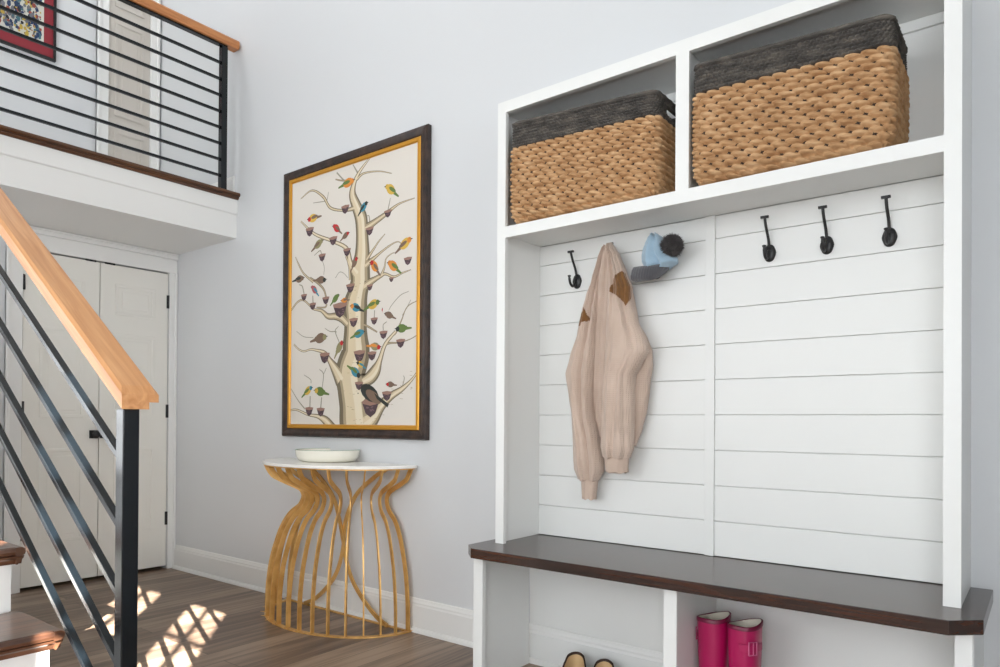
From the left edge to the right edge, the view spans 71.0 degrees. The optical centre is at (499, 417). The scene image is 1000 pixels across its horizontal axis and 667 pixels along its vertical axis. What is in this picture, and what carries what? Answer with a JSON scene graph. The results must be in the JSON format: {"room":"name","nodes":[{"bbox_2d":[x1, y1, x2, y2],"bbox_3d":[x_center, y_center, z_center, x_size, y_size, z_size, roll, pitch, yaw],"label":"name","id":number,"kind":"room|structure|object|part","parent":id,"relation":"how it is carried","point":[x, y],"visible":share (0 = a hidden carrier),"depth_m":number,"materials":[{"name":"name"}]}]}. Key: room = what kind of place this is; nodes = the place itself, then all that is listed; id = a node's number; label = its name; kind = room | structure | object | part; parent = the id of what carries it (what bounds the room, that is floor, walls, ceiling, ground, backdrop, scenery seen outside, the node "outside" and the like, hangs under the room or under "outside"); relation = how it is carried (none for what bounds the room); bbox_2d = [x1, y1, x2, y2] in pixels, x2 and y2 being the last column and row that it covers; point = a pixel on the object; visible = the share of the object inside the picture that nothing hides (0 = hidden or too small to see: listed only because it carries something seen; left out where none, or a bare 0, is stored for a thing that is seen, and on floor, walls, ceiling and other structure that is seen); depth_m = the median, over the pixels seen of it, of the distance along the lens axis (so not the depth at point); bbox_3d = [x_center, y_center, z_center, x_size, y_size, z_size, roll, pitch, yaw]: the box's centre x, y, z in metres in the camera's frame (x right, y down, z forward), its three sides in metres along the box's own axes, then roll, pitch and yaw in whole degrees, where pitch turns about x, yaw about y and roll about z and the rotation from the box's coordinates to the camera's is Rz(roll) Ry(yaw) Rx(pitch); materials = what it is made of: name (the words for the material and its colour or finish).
{"room":"entryway","nodes":[
{"label":"entryway","id":0,"kind":"room"},
{"bbox_2d":[0,0,150,150],"bbox_3d":[-4.125,-2.796,3.183,0.374,2.780,5.000,0,0,38],"label":"wall","id":1,"kind":"structure","parent":0,"point":[7,60],"depth_m":4.53,"materials":[{"name":"white paint"}]},
{"bbox_2d":[0,0,56,62],"bbox_3d":[-3.179,-2.655,4.076,0.022,0.740,1.073,0,0,38],"label":"framed print","id":2,"kind":"object","parent":1,"relation":"attached to","point":[26,7],"visible":0.9,"depth_m":4.38,"materials":[{"name":"printed paper"},{"name":"red mat"},{"name":"black frame"}]},
{"bbox_2d":[95,0,160,169],"bbox_3d":[-2.581,-2.446,4.865,0.060,2.120,0.418,0,0,38],"label":"door","id":3,"kind":"structure","parent":1,"relation":"in","point":[119,8],"depth_m":4.86,"materials":[{"name":"white paint"}]},
{"bbox_2d":[0,235,168,567],"bbox_3d":[-3.827,-0.071,2.922,0.100,2.170,5.000,0,0,38],"label":"wall","id":4,"kind":"structure","parent":0,"point":[2,242],"depth_m":4.06,"materials":[{"name":"white paint"}]},
{"bbox_2d":[3,226,178,593],"bbox_3d":[-2.559,-0.050,4.449,0.091,2.163,1.029,0,0,38],"label":"door","id":5,"kind":"structure","parent":4,"relation":"in","point":[133,304],"depth_m":4.43,"materials":[{"name":"white paint"}]},
{"bbox_3d":[-2.574,0.105,4.441,0.008,0.052,0.052,0,0,38],"label":"knob plate","id":6,"kind":"part","parent":5,"relation":"part of","materials":[{"name":"black metal"}]},
{"bbox_3d":[-2.551,0.105,4.424,0.048,0.049,0.049,0,0,38],"label":"knob","id":7,"kind":"part","parent":5,"relation":"part of","materials":[{"name":"black metal"}]},
{"bbox_2d":[0,154,236,254],"bbox_3d":[-3.615,-1.276,3.023,1.378,0.255,4.600,0,0,38],"label":"floor","id":8,"kind":"structure","parent":0,"point":[46,197],"depth_m":3.98,"materials":[{"name":"white paint"}]},
{"bbox_2d":[10,566,541,666],"bbox_3d":[-0.918,1.044,0.776,8.400,0.050,5.200,0,0,38],"label":"floor","id":9,"kind":"structure","parent":0,"point":[185,619],"depth_m":3.36,"materials":[{"name":"brown wood"}]},
{"bbox_2d":[0,540,64,666],"bbox_3d":[-2.223,0.201,2.356,2.532,1.640,0.680,0,0,38],"label":"staircase","id":10,"kind":"structure","parent":9,"relation":"on","point":[26,640],"depth_m":2.02,"materials":[{"name":"brown wood"}]},
{"bbox_3d":[-1.837,0.449,2.054,0.292,0.028,0.680,0,0,38],"label":"cove moulding","id":11,"kind":"part","parent":10,"relation":"part of","materials":[{"name":"brown wood"}]},
{"bbox_3d":[-1.593,0.654,1.862,0.292,0.028,0.680,0,0,38],"label":"cove moulding","id":12,"kind":"part","parent":10,"relation":"part of","materials":[{"name":"brown wood"}]},
{"bbox_2d":[0,187,158,666],"bbox_3d":[-1.759,-0.283,2.356,2.330,2.613,0.085,0,0,38],"label":"stair railing","id":13,"kind":"object","parent":10,"relation":"on","point":[124,380],"visible":1,"depth_m":1.80,"materials":[{"name":"black metal"}]},
{"bbox_3d":[-1.763,-0.792,2.351,2.330,1.542,0.062,0,0,38],"label":"handrail","id":14,"kind":"part","parent":13,"relation":"part of","materials":[{"name":"brown wood"}]},
{"bbox_3d":[-1.756,-0.813,2.359,2.330,1.552,0.085,0,0,38],"label":"handrail","id":15,"kind":"part","parent":13,"relation":"part of","materials":[{"name":"brown wood"}]},
{"bbox_3d":[-0.887,0.502,1.661,0.038,1.046,0.038,0,0,38],"label":"newel post","id":16,"kind":"part","parent":13,"relation":"part of","materials":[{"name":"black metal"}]},
{"bbox_2d":[261,458,416,638],"bbox_3d":[-0.928,0.633,3.557,1.027,0.810,0.392,0,0,38],"label":"console table","id":17,"kind":"object","parent":9,"relation":"on","point":[310,492],"visible":1,"depth_m":3.44,"materials":[{"name":"metal"}]},
{"bbox_2d":[295,448,359,462],"bbox_3d":[-0.904,0.197,3.674,0.360,0.063,0.310,0,0,38],"label":"shallow bowl","id":18,"kind":"object","parent":17,"relation":"on","point":[317,455],"visible":0.96,"depth_m":3.54,"materials":[{"name":"white ceramic"}]},
{"bbox_3d":[-0.823,1.035,3.693,0.984,0.006,0.015,0,0,38],"label":"rail","id":19,"kind":"part","parent":17,"relation":"part of","materials":[{"name":"metal"}]},
{"bbox_2d":[562,652,585,666],"bbox_3d":[0.271,0.980,2.637,0.112,0.116,0.270,0,0,15],"label":"loafer","id":20,"kind":"object","parent":9,"relation":"on","point":[573,659],"visible":1,"depth_m":2.75,"materials":[{"name":"brown leather"}]},
{"bbox_2d":[594,659,613,666],"bbox_3d":[0.371,0.980,2.557,0.112,0.116,0.270,0,0,15],"label":"loafer","id":21,"kind":"object","parent":9,"relation":"on","point":[601,662],"visible":1,"depth_m":2.67,"materials":[{"name":"brown leather"}]},
{"bbox_2d":[696,611,730,666],"bbox_3d":[0.663,0.838,2.255,0.109,0.400,0.238,0,0,38],"label":"boot","id":22,"kind":"object","parent":9,"relation":"on","point":[711,628],"visible":0.94,"depth_m":2.26,"materials":[{"name":"pink rubber"}]},
{"bbox_2d":[468,0,992,666],"bbox_3d":[0.632,-0.094,2.333,1.634,2.265,0.456,0,0,38],"label":"hall tree","id":23,"kind":"object","parent":9,"relation":"on","point":[800,462],"visible":0.72,"depth_m":2.32,"materials":[{"name":"white wood"}]},
{"bbox_3d":[0.089,-0.369,2.864,0.007,1.716,0.288,0,0,38],"label":"panel","id":24,"kind":"part","parent":23,"relation":"part of","materials":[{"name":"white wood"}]},
{"bbox_2d":[510,90,675,223],"bbox_3d":[0.359,-0.935,2.612,0.629,0.389,0.288,0,0,38],"label":"woven basket","id":25,"kind":"object","parent":23,"relation":"on","point":[619,149],"visible":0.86,"depth_m":2.46,"materials":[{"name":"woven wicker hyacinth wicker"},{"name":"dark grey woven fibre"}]},
{"bbox_2d":[565,242,652,499],"bbox_3d":[0.402,-0.174,2.680,0.377,0.989,0.140,0,0,38],"label":"sweater","id":26,"kind":"object","parent":23,"relation":"hanging from","point":[609,370],"visible":1,"depth_m":2.63,"materials":[{"name":"brown fabric"}]},
{"bbox_3d":[0.501,-0.245,2.641,0.154,0.710,0.071,0,0,38],"label":"panel","id":27,"kind":"part","parent":26,"relation":"part of","materials":[{"name":"beige fabric"}]},
{"bbox_2d":[631,232,684,281],"bbox_3d":[0.575,-0.588,2.557,0.112,0.183,0.237,1,0,-39],"label":"knit hat","id":28,"kind":"object","parent":23,"relation":"hanging from","point":[659,254],"visible":1,"depth_m":2.52,"materials":[{"name":"blue fabric"}]},
{"bbox_3d":[0.580,-0.610,2.551,0.133,0.141,0.112,0,0,38],"label":"crown","id":29,"kind":"part","parent":28,"relation":"part of","materials":[{"name":"blue fabric"}]},
{"bbox_2d":[514,154,943,246],"bbox_3d":[0.682,-0.730,2.394,1.505,0.017,0.267,0,0,38],"label":"shelf","id":30,"kind":"object","parent":23,"relation":"attached to","point":[930,166],"depth_m":2.38,"materials":[{"name":"white wood"}]},
{"bbox_2d":[692,14,909,185],"bbox_3d":[0.920,-0.934,2.176,0.588,0.388,0.288,0,0,38],"label":"woven basket","id":31,"kind":"object","parent":23,"relation":"on","point":[842,90],"visible":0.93,"depth_m":2.04,"materials":[{"name":"wicker"},{"name":"dark woven fabric"}]},
{"bbox_3d":[1.284,-0.367,1.936,0.008,1.716,0.288,0,0,38],"label":"panel","id":32,"kind":"part","parent":23,"relation":"part of","materials":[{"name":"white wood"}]},
{"bbox_2d":[727,618,762,666],"bbox_3d":[0.742,0.839,2.181,0.106,0.398,0.238,0,0,38],"label":"boot","id":33,"kind":"object","parent":9,"relation":"on","point":[744,635],"visible":1,"depth_m":2.19,"materials":[{"name":"pink rubber"}]},
{"bbox_2d":[159,0,999,666],"bbox_3d":[0.607,-1.560,2.734,8.400,5.200,0.120,0,0,38],"label":"wall","id":34,"kind":"structure","parent":0,"point":[310,82],"depth_m":3.47,"materials":[{"name":"white paint"}]},
{"bbox_2d":[0,134,237,214],"bbox_3d":[-3.067,-1.344,2.598,0.010,0.098,4.600,0,0,38],"label":"trim","id":35,"kind":"structure","parent":34,"relation":"attached to","point":[9,146],"depth_m":3.81,"materials":[{"name":"white paint"}]},
{"bbox_2d":[0,124,239,199],"bbox_3d":[-3.101,-1.408,2.625,0.162,0.042,4.600,0,0,38],"label":"trim","id":36,"kind":"structure","parent":34,"relation":"attached to","point":[4,130],"depth_m":3.80,"materials":[{"name":"brown wood"}]},
{"bbox_2d":[0,0,239,188],"bbox_3d":[-2.150,-1.891,3.784,0.074,0.949,1.588,0,0,38],"label":"landing railing","id":37,"kind":"object","parent":36,"relation":"on","point":[225,43],"visible":0.87,"depth_m":3.97,"materials":[{"name":"black metal"}]},
{"bbox_3d":[-2.147,-2.340,3.786,0.074,0.052,1.588,0,0,38],"label":"rail","id":38,"kind":"part","parent":37,"relation":"part of","materials":[{"name":"brown wood"}]},
{"bbox_3d":[-1.716,-1.852,4.341,0.038,0.883,0.038,0,0,38],"label":"post","id":39,"kind":"part","parent":37,"relation":"part of","materials":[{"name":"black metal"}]},
{"bbox_2d":[211,176,234,191],"bbox_3d":[-2.066,-1.470,4.726,0.975,0.118,0.014,0,0,38],"label":"baseboard","id":40,"kind":"structure","parent":34,"relation":"attached to","point":[231,180],"depth_m":4.44,"materials":[{"name":"white paint"}]},
{"bbox_2d":[282,124,431,439],"bbox_3d":[-0.799,-0.652,3.717,1.148,1.520,0.034,0,0,38],"label":"framed painting","id":41,"kind":"object","parent":34,"relation":"attached to","point":[357,222],"visible":1,"depth_m":3.66,"materials":[{"name":"beige paper"}]},
{"bbox_2d":[172,545,662,666],"bbox_3d":[-0.297,0.959,3.315,4.934,0.160,0.030,0,0,38],"label":"baseboard","id":42,"kind":"structure","parent":34,"relation":"attached to","point":[441,621],"depth_m":3.56,"materials":[{"name":"white paint"}]}
]}

